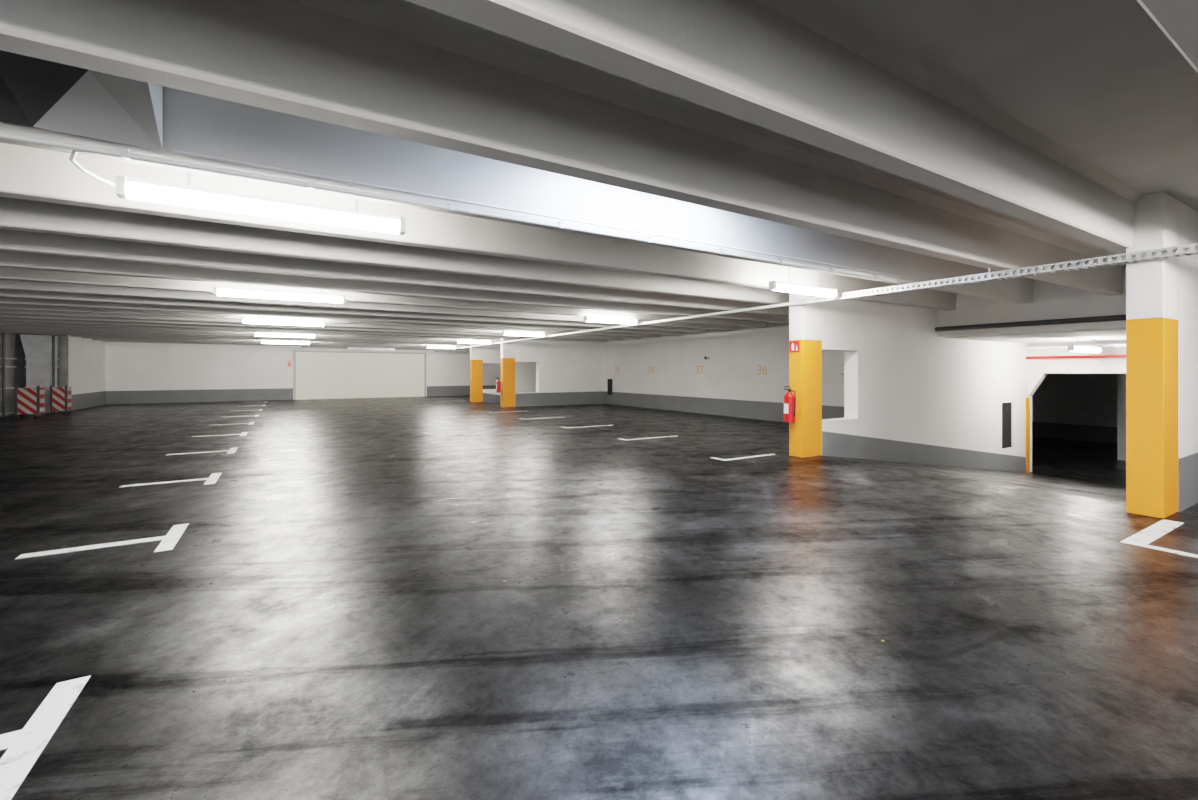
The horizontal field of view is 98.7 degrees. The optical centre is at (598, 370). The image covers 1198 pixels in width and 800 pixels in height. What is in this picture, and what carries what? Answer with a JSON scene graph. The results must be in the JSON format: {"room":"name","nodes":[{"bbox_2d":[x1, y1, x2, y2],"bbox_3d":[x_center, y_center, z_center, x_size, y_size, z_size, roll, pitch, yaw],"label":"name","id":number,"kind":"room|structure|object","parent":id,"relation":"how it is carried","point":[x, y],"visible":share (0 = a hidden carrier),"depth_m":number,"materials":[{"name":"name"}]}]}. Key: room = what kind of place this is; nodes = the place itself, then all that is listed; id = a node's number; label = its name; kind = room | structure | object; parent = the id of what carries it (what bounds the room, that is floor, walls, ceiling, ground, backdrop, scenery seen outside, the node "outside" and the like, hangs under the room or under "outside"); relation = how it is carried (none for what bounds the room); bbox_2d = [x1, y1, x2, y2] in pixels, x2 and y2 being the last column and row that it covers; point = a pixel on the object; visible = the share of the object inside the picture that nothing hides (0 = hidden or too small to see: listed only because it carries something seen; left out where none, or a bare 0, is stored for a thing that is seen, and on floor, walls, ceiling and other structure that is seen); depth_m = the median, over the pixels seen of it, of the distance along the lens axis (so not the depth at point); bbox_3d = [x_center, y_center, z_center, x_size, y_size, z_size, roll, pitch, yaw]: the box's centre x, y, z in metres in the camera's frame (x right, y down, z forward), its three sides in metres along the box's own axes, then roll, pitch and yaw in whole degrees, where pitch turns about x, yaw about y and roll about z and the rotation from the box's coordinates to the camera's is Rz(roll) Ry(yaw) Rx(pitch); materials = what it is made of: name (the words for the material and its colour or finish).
{"room":"parking garage","nodes":[
{"label":"parking garage","id":0,"kind":"room"},
{"bbox_2d":[9,333,104,411],"bbox_3d":[-18.775,-0.135,16.688,3.170,2.770,4.000,0,0,-31],"label":"wall","id":1,"kind":"structure","parent":0,"point":[81,362],"depth_m":16.59,"materials":[{"name":"white paint"}]},
{"bbox_2d":[68,391,105,410],"bbox_3d":[-17.465,1.000,17.598,0.015,0.500,3.800,0,0,-31],"label":"baseboard","id":2,"kind":"structure","parent":1,"relation":"attached to","point":[85,400],"depth_m":17.54,"materials":[{"name":"grey paint"}]},
{"bbox_2d":[0,331,469,344],"bbox_3d":[-10.605,-1.300,18.573,19.100,0.440,0.320,0,0,-31],"label":"ceiling beam","id":3,"kind":"structure","parent":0,"point":[0,331],"depth_m":17.11,"materials":[{"name":"white concrete"}]},
{"bbox_2d":[70,335,469,346],"bbox_3d":[-11.149,-1.300,19.471,19.100,0.440,0.320,0,0,-31],"label":"ceiling beam","id":4,"kind":"structure","parent":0,"point":[70,335],"depth_m":18.17,"materials":[{"name":"white concrete"}]},
{"bbox_2d":[82,337,469,347],"bbox_3d":[-11.693,-1.300,20.369,19.100,0.440,0.320,0,0,-31],"label":"ceiling beam","id":5,"kind":"structure","parent":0,"point":[82,337],"depth_m":18.90,"materials":[{"name":"white concrete"}]},
{"bbox_2d":[92,339,469,348],"bbox_3d":[-12.237,-1.300,21.267,19.100,0.440,0.320,0,0,-31],"label":"ceiling beam","id":6,"kind":"structure","parent":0,"point":[92,339],"depth_m":20.19,"materials":[{"name":"white concrete"}]},
{"bbox_2d":[101,340,469,349],"bbox_3d":[-12.781,-1.300,22.165,19.100,0.440,0.320,0,0,-31],"label":"ceiling beam","id":7,"kind":"structure","parent":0,"point":[101,340],"depth_m":21.46,"materials":[{"name":"white concrete"}]},
{"bbox_2d":[105,342,500,399],"bbox_3d":[-11.566,-0.135,23.509,16.630,2.770,0.200,0,0,-31],"label":"wall","id":8,"kind":"structure","parent":0,"point":[129,366],"depth_m":21.04,"materials":[{"name":"white paint"}]},
{"bbox_2d":[106,385,495,403],"bbox_3d":[-11.502,1.000,23.422,16.210,0.500,0.015,0,0,-31],"label":"baseboard","id":9,"kind":"structure","parent":8,"relation":"attached to","point":[212,395],"depth_m":20.93,"materials":[{"name":"grey paint"}]},
{"bbox_2d":[294,350,425,399],"bbox_3d":[-10.868,0.180,23.756,5.580,2.140,0.080,0,0,-31],"label":"door","id":10,"kind":"structure","parent":8,"relation":"in","point":[317,374],"depth_m":23.63,"materials":[{"name":"beige paint"}]},
{"bbox_2d":[301,346,430,350],"bbox_3d":[-10.606,-1.010,23.786,5.500,0.160,0.280,0,0,-31],"label":"rail","id":11,"kind":"object","parent":8,"relation":"attached to","point":[347,348],"visible":1,"depth_m":23.59,"materials":[{"name":"metal"}]},
{"bbox_2d":[483,345,535,394],"bbox_3d":[-1.607,0.465,22.894,7.430,3.970,0.230,0,0,-31],"label":"wall","id":12,"kind":"structure","parent":0,"point":[525,372],"depth_m":21.67,"materials":[{"name":"white paint"}]},
{"bbox_2d":[483,393,500,403],"bbox_3d":[-1.694,1.580,22.700,7.080,1.380,0.012,0,0,-31],"label":"baseboard","id":13,"kind":"structure","parent":12,"relation":"attached to","point":[491,398],"depth_m":21.06,"materials":[{"name":"grey paint"}]},
{"bbox_2d":[515,339,603,392],"bbox_3d":[0.206,0.465,19.900,7.430,3.970,0.230,0,0,-31],"label":"wall","id":14,"kind":"structure","parent":0,"point":[561,365],"depth_m":18.87,"materials":[{"name":"white paint"}]},
{"bbox_2d":[515,391,603,406],"bbox_3d":[-1.363,1.015,18.808,3.615,0.470,0.012,0,0,-31],"label":"baseboard","id":15,"kind":"structure","parent":14,"relation":"attached to","point":[597,397],"depth_m":18.73,"materials":[{"name":"grey paint"}]},
{"bbox_2d":[0,395,1197,799],"bbox_3d":[-3.042,1.900,9.849,23.400,1.300,32.400,0,0,-31],"label":"floor","id":16,"kind":"structure","parent":0,"point":[334,615],"depth_m":2.64,"materials":[{"name":"concrete"}]},
{"bbox_2d":[0,332,16,416],"bbox_3d":[-17.015,0.100,14.089,1.290,2.300,0.930,0,0,-31],"label":"duct","id":17,"kind":"object","parent":16,"relation":"on","point":[7,341],"visible":0.95,"depth_m":14.37,"materials":[{"name":"metal"}]},
{"bbox_2d":[12,386,44,418],"bbox_3d":[-15.213,0.825,13.730,0.480,0.850,0.550,0,0,-31],"label":"striped barrier","id":18,"kind":"object","parent":16,"relation":"on","point":[27,400],"visible":0.99,"depth_m":13.63,"materials":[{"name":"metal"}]},
{"bbox_2d":[20,335,58,413],"bbox_3d":[-16.526,0.100,15.232,0.710,2.300,0.580,0,0,-31],"label":"duct","id":19,"kind":"object","parent":16,"relation":"on","point":[41,351],"visible":0.67,"depth_m":15.09,"materials":[{"name":"metal"}]},
{"bbox_2d":[0,675,90,799],"bbox_3d":[-2.263,1.248,1.575,0.860,0.003,0.720,0,0,-31],"label":"parking line","id":20,"kind":"object","parent":16,"relation":"on","point":[24,746],"visible":1,"depth_m":1.75,"materials":[{"name":"white paint"}]},
{"bbox_2d":[47,385,71,414],"bbox_3d":[-15.681,0.835,14.966,0.380,0.830,0.550,0,0,-31],"label":"striped barrier","id":21,"kind":"object","parent":16,"relation":"on","point":[60,397],"visible":0.95,"depth_m":14.87,"materials":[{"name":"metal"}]},
{"bbox_2d":[15,523,188,558],"bbox_3d":[-3.538,1.248,3.679,0.860,0.003,0.720,0,0,-31],"label":"parking line","id":22,"kind":"object","parent":16,"relation":"on","point":[169,541],"visible":1,"depth_m":3.69,"materials":[{"name":"white paint"}]},
{"bbox_2d":[120,473,221,486],"bbox_3d":[-4.812,1.248,5.784,0.860,0.003,0.720,0,0,-31],"label":"parking line","id":23,"kind":"object","parent":16,"relation":"on","point":[213,478],"visible":1,"depth_m":5.80,"materials":[{"name":"white paint"}]},
{"bbox_2d":[166,447,237,454],"bbox_3d":[-6.087,1.248,7.888,0.860,0.003,0.720,0,0,-31],"label":"bay","id":24,"kind":"object","parent":16,"relation":"on","point":[232,450],"visible":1,"depth_m":7.88,"materials":[{"name":"white paint"}]},
{"bbox_2d":[193,432,247,436],"bbox_3d":[-7.361,1.248,9.992,0.860,0.003,0.720,0,0,-31],"label":"bay","id":25,"kind":"object","parent":16,"relation":"on","point":[242,433],"visible":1,"depth_m":10.09,"materials":[{"name":"white paint"}]},
{"bbox_2d":[216,422,253,424],"bbox_3d":[-8.635,1.248,12.096,0.860,0.003,0.720,0,0,-31],"label":"bay","id":26,"kind":"object","parent":16,"relation":"on","point":[250,423],"visible":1,"depth_m":12.21,"materials":[{"name":"white paint"}]},
{"bbox_2d":[470,344,482,401],"bbox_3d":[-4.977,-0.135,20.853,0.450,2.770,0.230,0,0,-31],"label":"concrete pillar","id":27,"kind":"structure","parent":16,"relation":"on","point":[476,353],"depth_m":20.76,"materials":[{"name":"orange paint"}]},
{"bbox_2d":[501,338,514,406],"bbox_3d":[-3.164,-0.135,17.859,0.450,2.770,0.230,0,0,-31],"label":"concrete pillar","id":28,"kind":"structure","parent":16,"relation":"on","point":[507,349],"depth_m":17.75,"materials":[{"name":"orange paint"}]},
{"bbox_2d":[496,377,501,392],"bbox_3d":[-3.450,0.481,17.700,0.164,0.522,0.200,0,0,22],"label":"fire extinguisher","id":29,"kind":"object","parent":28,"relation":"attached to","point":[498,383],"visible":1,"depth_m":17.65,"materials":[{"name":"red metal"}]},
{"bbox_2d":[562,425,608,427],"bbox_3d":[-0.268,1.248,11.658,1.220,0.003,0.300,0,0,-31],"label":"bay","id":30,"kind":"object","parent":16,"relation":"on","point":[601,425],"visible":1,"depth_m":11.55,"materials":[{"name":"white paint"}]},
{"bbox_2d":[617,435,675,439],"bbox_3d":[0.924,1.248,9.690,1.220,0.003,0.300,0,0,-31],"label":"bay","id":31,"kind":"object","parent":16,"relation":"on","point":[675,435],"visible":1,"depth_m":9.50,"materials":[{"name":"white paint"}]},
{"bbox_2d":[710,454,775,460],"bbox_3d":[2.120,1.248,7.551,1.050,0.003,0.300,0,0,-31],"label":"bay","id":32,"kind":"object","parent":16,"relation":"on","point":[764,454],"visible":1,"depth_m":7.41,"materials":[{"name":"white paint"}]},
{"bbox_2d":[789,293,821,457],"bbox_3d":[3.052,-0.135,7.595,0.450,2.770,0.230,0,0,-31],"label":"concrete pillar","id":33,"kind":"structure","parent":16,"relation":"on","point":[805,321],"depth_m":7.49,"materials":[{"name":"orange paint"}]},
{"bbox_2d":[784,386,795,422],"bbox_3d":[2.764,0.481,7.440,0.164,0.522,0.200,0,0,22],"label":"fire extinguisher","id":34,"kind":"object","parent":33,"relation":"attached to","point":[789,398],"visible":1,"depth_m":7.37,"materials":[{"name":"red metal"}]},
{"bbox_2d":[789,341,799,352],"bbox_3d":[2.848,-0.355,7.488,0.010,0.170,0.170,0,0,-31],"label":"fire extinguisher sign","id":35,"kind":"object","parent":33,"relation":"attached to","point":[794,346],"visible":1,"depth_m":7.49,"materials":[{"name":"red plastic"}]},
{"bbox_2d":[1126,191,1177,518],"bbox_3d":[4.896,-0.135,4.550,0.450,2.770,0.230,0,0,-31],"label":"concrete pillar","id":36,"kind":"structure","parent":16,"relation":"on","point":[1151,286],"depth_m":4.43,"materials":[{"name":"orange paint"}]},
{"bbox_2d":[1120,519,1197,557],"bbox_3d":[4.545,1.248,3.595,1.100,0.003,1.040,0,0,-31],"label":"bay","id":37,"kind":"object","parent":16,"relation":"on","point":[1155,531],"visible":1,"depth_m":3.90,"materials":[{"name":"white paint"}]},
{"bbox_2d":[604,322,843,406],"bbox_3d":[3.801,-0.135,13.993,0.200,2.770,32.000,0,0,-31],"label":"wall","id":38,"kind":"structure","parent":0,"point":[731,369],"depth_m":14.58,"materials":[{"name":"white paint"}]},
{"bbox_2d":[608,379,611,394],"bbox_3d":[0.413,0.600,19.365,0.030,0.600,0.300,0,0,-31],"label":"air vent","id":39,"kind":"object","parent":38,"relation":"in","point":[609,380],"visible":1,"depth_m":19.34,"materials":[{"name":"black plastic"}]},
{"bbox_2d":[604,391,843,421],"bbox_3d":[3.709,1.015,13.937,0.015,0.470,32.000,0,0,-31],"label":"baseboard","id":40,"kind":"structure","parent":38,"relation":"attached to","point":[770,411],"depth_m":14.69,"materials":[{"name":"grey paint"}]},
{"bbox_2d":[757,365,766,374],"bbox_3d":[4.182,-0.035,13.165,0.002,0.252,0.324,0,0,-31],"label":"number","id":41,"kind":"object","parent":38,"relation":"attached to","point":[757,365],"visible":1,"depth_m":13.13,"materials":[{"name":"brown paint"}]},
{"bbox_2d":[365,0,1197,254],"bbox_3d":[-4.582,-1.620,8.916,19.800,0.200,32.400,0,0,-31],"label":"ceiling","id":42,"kind":"structure","parent":0,"point":[1101,80],"depth_m":2.62,"materials":[{"name":"paint"}]},
{"bbox_2d":[0,50,162,150],"bbox_3d":[-4.324,-1.300,0.865,5.500,0.380,0.760,0,0,-31],"label":"ceiling opening","id":43,"kind":"object","parent":42,"relation":"attached to","point":[34,92],"visible":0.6,"depth_m":2.30,"materials":[{"name":"metal"}]},
{"bbox_2d":[0,321,500,339],"bbox_3d":[-8.429,-1.300,14.980,19.100,0.440,0.320,0,0,-31],"label":"ceiling beam","id":44,"kind":"structure","parent":42,"relation":"attached to","point":[1,322],"depth_m":13.80,"materials":[{"name":"white concrete"}]},
{"bbox_2d":[0,324,500,341],"bbox_3d":[-8.973,-1.300,15.878,19.100,0.440,0.320,0,0,-31],"label":"ceiling beam","id":45,"kind":"structure","parent":42,"relation":"attached to","point":[1,325],"depth_m":14.28,"materials":[{"name":"white concrete"}]},
{"bbox_2d":[0,327,500,343],"bbox_3d":[-9.517,-1.300,16.776,19.100,0.440,0.320,0,0,-31],"label":"ceiling beam","id":46,"kind":"structure","parent":42,"relation":"attached to","point":[14,328],"depth_m":15.12,"materials":[{"name":"white concrete"}]},
{"bbox_2d":[0,329,500,344],"bbox_3d":[-10.061,-1.300,17.674,19.100,0.440,0.320,0,0,-31],"label":"ceiling beam","id":47,"kind":"structure","parent":42,"relation":"attached to","point":[9,330],"depth_m":16.29,"materials":[{"name":"white concrete"}]},
{"bbox_2d":[116,172,405,234],"bbox_3d":[-2.032,-1.244,3.259,1.520,0.553,0.096,0,0,-31],"label":"lamp","id":48,"kind":"object","parent":42,"relation":"hanging from","point":[126,187],"visible":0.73,"depth_m":3.15,"materials":[{"name":"white plastic"}]},
{"bbox_2d":[213,285,345,302],"bbox_3d":[-4.280,-1.244,6.971,1.520,0.553,0.096,0,0,-31],"label":"lamp","id":49,"kind":"object","parent":42,"relation":"hanging from","point":[220,291],"visible":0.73,"depth_m":6.91,"materials":[{"name":"white plastic"}]},
{"bbox_2d":[241,316,325,325],"bbox_3d":[-6.596,-1.244,10.794,1.520,0.553,0.096,0,0,-31],"label":"lamp","id":50,"kind":"object","parent":42,"relation":"hanging from","point":[259,320],"visible":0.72,"depth_m":10.74,"materials":[{"name":"white plastic"}]},
{"bbox_2d":[253,332,315,337],"bbox_3d":[-8.901,-1.244,14.601,1.520,0.553,0.096,0,0,-31],"label":"lamp","id":51,"kind":"object","parent":42,"relation":"hanging from","point":[271,334],"visible":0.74,"depth_m":14.55,"materials":[{"name":"white plastic"}]},
{"bbox_2d":[261,340,310,343],"bbox_3d":[-11.180,-1.244,18.364,1.520,0.553,0.096,0,0,-31],"label":"lamp","id":52,"kind":"object","parent":42,"relation":"hanging from","point":[262,341],"visible":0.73,"depth_m":18.30,"materials":[{"name":"white plastic"}]},
{"bbox_2d":[0,318,607,341],"bbox_3d":[-7.885,-1.300,14.082,19.100,0.440,0.320,0,0,-31],"label":"ceiling beam","id":53,"kind":"structure","parent":42,"relation":"attached to","point":[1,319],"depth_m":13.43,"materials":[{"name":"white concrete"}]},
{"bbox_2d":[0,314,623,339],"bbox_3d":[-7.341,-1.300,13.184,19.100,0.440,0.320,0,0,-31],"label":"ceiling beam","id":54,"kind":"structure","parent":42,"relation":"attached to","point":[1,315],"depth_m":12.49,"materials":[{"name":"white concrete"}]},
{"bbox_2d":[0,309,640,338],"bbox_3d":[-6.797,-1.300,12.286,19.100,0.440,0.320,0,0,-31],"label":"ceiling beam","id":55,"kind":"structure","parent":42,"relation":"attached to","point":[2,311],"depth_m":11.24,"materials":[{"name":"white concrete"}]},
{"bbox_2d":[0,303,660,336],"bbox_3d":[-6.254,-1.300,11.388,19.100,0.440,0.320,0,0,-31],"label":"ceiling beam","id":56,"kind":"structure","parent":42,"relation":"attached to","point":[2,306],"depth_m":10.92,"materials":[{"name":"white concrete"}]},
{"bbox_2d":[0,297,682,334],"bbox_3d":[-5.710,-1.300,10.489,19.100,0.440,0.320,0,0,-31],"label":"ceiling beam","id":57,"kind":"structure","parent":42,"relation":"attached to","point":[3,300],"depth_m":10.13,"materials":[{"name":"grey concrete"}]},
{"bbox_2d":[0,289,706,332],"bbox_3d":[-5.166,-1.300,9.591,19.100,0.440,0.320,0,0,-31],"label":"ceiling beam","id":58,"kind":"structure","parent":42,"relation":"attached to","point":[3,292],"depth_m":9.30,"materials":[{"name":"white concrete"}]},
{"bbox_2d":[0,279,734,329],"bbox_3d":[-4.622,-1.300,8.693,19.100,0.440,0.320,0,0,-31],"label":"ceiling beam","id":59,"kind":"structure","parent":42,"relation":"attached to","point":[4,284],"depth_m":8.35,"materials":[{"name":"white concrete"}]},
{"bbox_2d":[0,267,766,327],"bbox_3d":[-4.078,-1.300,7.795,19.100,0.440,0.320,0,0,-31],"label":"ceiling beam","id":60,"kind":"structure","parent":42,"relation":"attached to","point":[18,274],"depth_m":7.89,"materials":[{"name":"grey concrete"}]},
{"bbox_2d":[0,197,788,304],"bbox_3d":[-2.446,-1.300,5.101,19.100,0.440,0.320,0,0,-31],"label":"ceiling beam","id":61,"kind":"structure","parent":42,"relation":"attached to","point":[15,214],"depth_m":4.90,"materials":[{"name":"grey concrete"}]},
{"bbox_2d":[0,229,788,315],"bbox_3d":[-2.990,-1.300,5.999,19.100,0.440,0.320,0,0,-31],"label":"ceiling beam","id":62,"kind":"structure","parent":42,"relation":"attached to","point":[10,240],"depth_m":5.81,"materials":[{"name":"white concrete"}]},
{"bbox_2d":[0,251,788,323],"bbox_3d":[-3.534,-1.300,6.897,19.100,0.440,0.320,0,0,-31],"label":"ceiling beam","id":63,"kind":"structure","parent":42,"relation":"attached to","point":[7,259],"depth_m":6.73,"materials":[{"name":"white concrete"}]},
{"bbox_2d":[426,345,455,348],"bbox_3d":[-6.588,-1.236,21.496,1.220,0.568,0.096,0,0,-31],"label":"lamp","id":64,"kind":"object","parent":42,"relation":"hanging from","point":[427,346],"visible":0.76,"depth_m":21.41,"materials":[{"name":"white plastic"}]},
{"bbox_2d":[0,131,899,281],"bbox_3d":[-1.781,-1.060,3.085,12.150,0.118,0.461,0,0,-31],"label":"cable conduit","id":65,"kind":"object","parent":42,"relation":"attached to","point":[124,153],"visible":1,"depth_m":3.12,"materials":[{"name":"white plastic"}]},
{"bbox_2d":[456,339,491,343],"bbox_3d":[-4.309,-1.236,17.733,1.220,0.568,0.096,0,0,-31],"label":"lamp","id":66,"kind":"object","parent":42,"relation":"hanging from","point":[465,340],"visible":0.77,"depth_m":17.72,"materials":[{"name":"white plastic"}]},
{"bbox_2d":[0,142,956,310],"bbox_3d":[-1.902,-1.300,4.202,19.100,0.440,0.320,0,0,-31],"label":"ceiling beam","id":67,"kind":"structure","parent":42,"relation":"attached to","point":[26,173],"depth_m":4.38,"materials":[{"name":"white concrete"}]},
{"bbox_2d":[0,86,1034,303],"bbox_3d":[-1.332,-1.300,3.262,19.100,0.440,0.320,0,0,-31],"label":"ceiling beam","id":68,"kind":"structure","parent":42,"relation":"attached to","point":[195,123],"depth_m":3.46,"materials":[{"name":"white concrete"}]},
{"bbox_2d":[502,331,544,336],"bbox_3d":[-2.030,-1.236,13.969,1.220,0.568,0.096,0,0,-31],"label":"lamp","id":69,"kind":"object","parent":42,"relation":"hanging from","point":[513,333],"visible":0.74,"depth_m":13.91,"materials":[{"name":"white plastic"}]},
{"bbox_2d":[0,0,1125,295],"bbox_3d":[-0.804,-1.300,2.389,19.100,0.440,0.320,0,0,-31],"label":"ceiling beam","id":70,"kind":"structure","parent":42,"relation":"attached to","point":[363,65],"depth_m":2.45,"materials":[{"name":"grey concrete"}]},
{"bbox_2d":[584,310,637,323],"bbox_3d":[0.249,-1.236,10.205,1.220,0.568,0.096,0,0,-31],"label":"lamp","id":71,"kind":"object","parent":42,"relation":"hanging from","point":[598,318],"visible":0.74,"depth_m":10.15,"materials":[{"name":"white plastic"}]},
{"bbox_2d":[434,301,801,351],"bbox_3d":[-2.644,-0.970,16.373,0.060,0.040,21.250,0,0,-31],"label":"cable conduit","id":72,"kind":"object","parent":42,"relation":"attached to","point":[796,302],"visible":1,"depth_m":9.85,"materials":[{"name":"white plastic"}]},
{"bbox_2d":[406,0,1144,255],"bbox_3d":[-0.312,-1.300,1.577,19.100,0.440,0.320,0,0,-31],"label":"ceiling beam","id":73,"kind":"structure","parent":42,"relation":"attached to","point":[796,69],"depth_m":2.29,"materials":[{"name":"grey concrete"}]},
{"bbox_2d":[768,267,837,297],"bbox_3d":[2.560,-1.236,6.390,1.220,0.568,0.096,0,0,-31],"label":"lamp","id":74,"kind":"object","parent":42,"relation":"hanging from","point":[774,285],"visible":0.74,"depth_m":6.31,"materials":[{"name":"white plastic"}]},
{"bbox_2d":[798,243,1197,304],"bbox_3d":[5.644,-1.012,2.688,0.124,0.145,10.750,0,0,-31],"label":"cable tray","id":75,"kind":"object","parent":42,"relation":"attached to","point":[1147,255],"visible":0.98,"depth_m":5.01,"materials":[{"name":"metal"}]},
{"bbox_2d":[938,267,1125,336],"bbox_3d":[7.144,-1.075,7.991,0.300,0.890,3.330,0,0,-31],"label":"girder","id":76,"kind":"object","parent":42,"relation":"attached to","point":[1050,300],"visible":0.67,"depth_m":8.07,"materials":[{"name":"white paint"}]},
{"bbox_2d":[1137,0,1197,72],"bbox_3d":[0.263,-1.300,0.627,19.100,0.440,0.320,0,0,-31],"label":"ceiling beam","id":77,"kind":"structure","parent":42,"relation":"attached to","point":[1177,19],"depth_m":1.59,"materials":[{"name":"white concrete"}]},
{"bbox_2d":[822,299,1031,471],"bbox_3d":[6.422,0.465,9.636,7.430,3.970,0.230,0,0,-31],"label":"wall","id":78,"kind":"structure","parent":0,"point":[904,381],"depth_m":9.05,"materials":[{"name":"white paint"}]},
{"bbox_2d":[822,431,1025,472],"bbox_3d":[6.335,1.580,9.441,7.080,1.380,0.012,0,0,-31],"label":"baseboard","id":79,"kind":"structure","parent":78,"relation":"attached to","point":[833,444],"depth_m":8.88,"materials":[{"name":"grey paint"}]},
{"bbox_2d":[1026,398,1029,472],"bbox_3d":[9.438,1.420,11.317,0.170,1.660,0.018,0,0,-31],"label":"trim strip","id":80,"kind":"object","parent":78,"relation":"attached to","point":[1027,399],"visible":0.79,"depth_m":11.30,"materials":[{"name":"paint"}]},
{"bbox_2d":[935,314,1125,331],"bbox_3d":[6.927,-0.750,7.866,0.080,0.080,3.280,0,0,-31],"label":"drain pipe","id":81,"kind":"object","parent":78,"relation":"attached to","point":[1110,317],"visible":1,"depth_m":8.00,"materials":[{"name":"metal"}]},
{"bbox_2d":[1021,344,1125,349],"bbox_3d":[10.006,-0.490,9.731,0.060,0.060,3.280,0,0,-31],"label":"pipe","id":82,"kind":"object","parent":78,"relation":"attached to","point":[1098,345],"visible":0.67,"depth_m":10.54,"materials":[{"name":"white plastic"}]},
{"bbox_2d":[1026,355,1125,358],"bbox_3d":[10.220,-0.290,9.861,0.056,0.056,3.280,0,0,-31],"label":"pipe","id":83,"kind":"object","parent":78,"relation":"attached to","point":[1077,356],"visible":0.67,"depth_m":10.51,"materials":[{"name":"red metal"}]},
{"bbox_2d":[946,328,1125,343],"bbox_3d":[8.897,-0.700,9.053,3.800,0.200,3.330,0,0,-31],"label":"ceiling","id":84,"kind":"structure","parent":0,"point":[1110,334],"depth_m":9.21,"materials":[{"name":"white paint"}]},
{"bbox_2d":[1067,338,1101,352],"bbox_3d":[9.050,-0.476,9.573,1.420,0.248,0.096,0,0,-31],"label":"lamp","id":85,"kind":"object","parent":84,"relation":"hanging from","point":[1075,348],"visible":1,"depth_m":9.44,"materials":[{"name":"white plastic"}]},
{"bbox_2d":[1028,340,1125,395],"bbox_3d":[10.437,-0.025,9.986,0.200,1.150,3.330,0,0,-31],"label":"wall","id":86,"kind":"structure","parent":0,"point":[1038,369],"depth_m":10.75,"materials":[{"name":"white paint"}]},
{"bbox_2d":[1032,373,1125,484],"bbox_3d":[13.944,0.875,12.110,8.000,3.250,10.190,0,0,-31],"label":"doorway","id":87,"kind":"structure","parent":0,"point":[1079,419],"depth_m":16.19,"materials":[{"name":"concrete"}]},
{"bbox_2d":[1177,200,1197,458],"bbox_3d":[8.267,0.465,6.590,7.430,3.970,0.230,0,0,-31],"label":"wall","id":88,"kind":"structure","parent":0,"point":[1187,320],"depth_m":4.73,"materials":[{"name":"white paint"}]},
{"bbox_2d":[1178,453,1197,511],"bbox_3d":[6.698,1.015,5.499,3.615,0.470,0.012,0,0,-31],"label":"baseboard","id":89,"kind":"structure","parent":88,"relation":"attached to","point":[1187,465],"depth_m":4.68,"materials":[{"name":"grey paint"}]}
]}

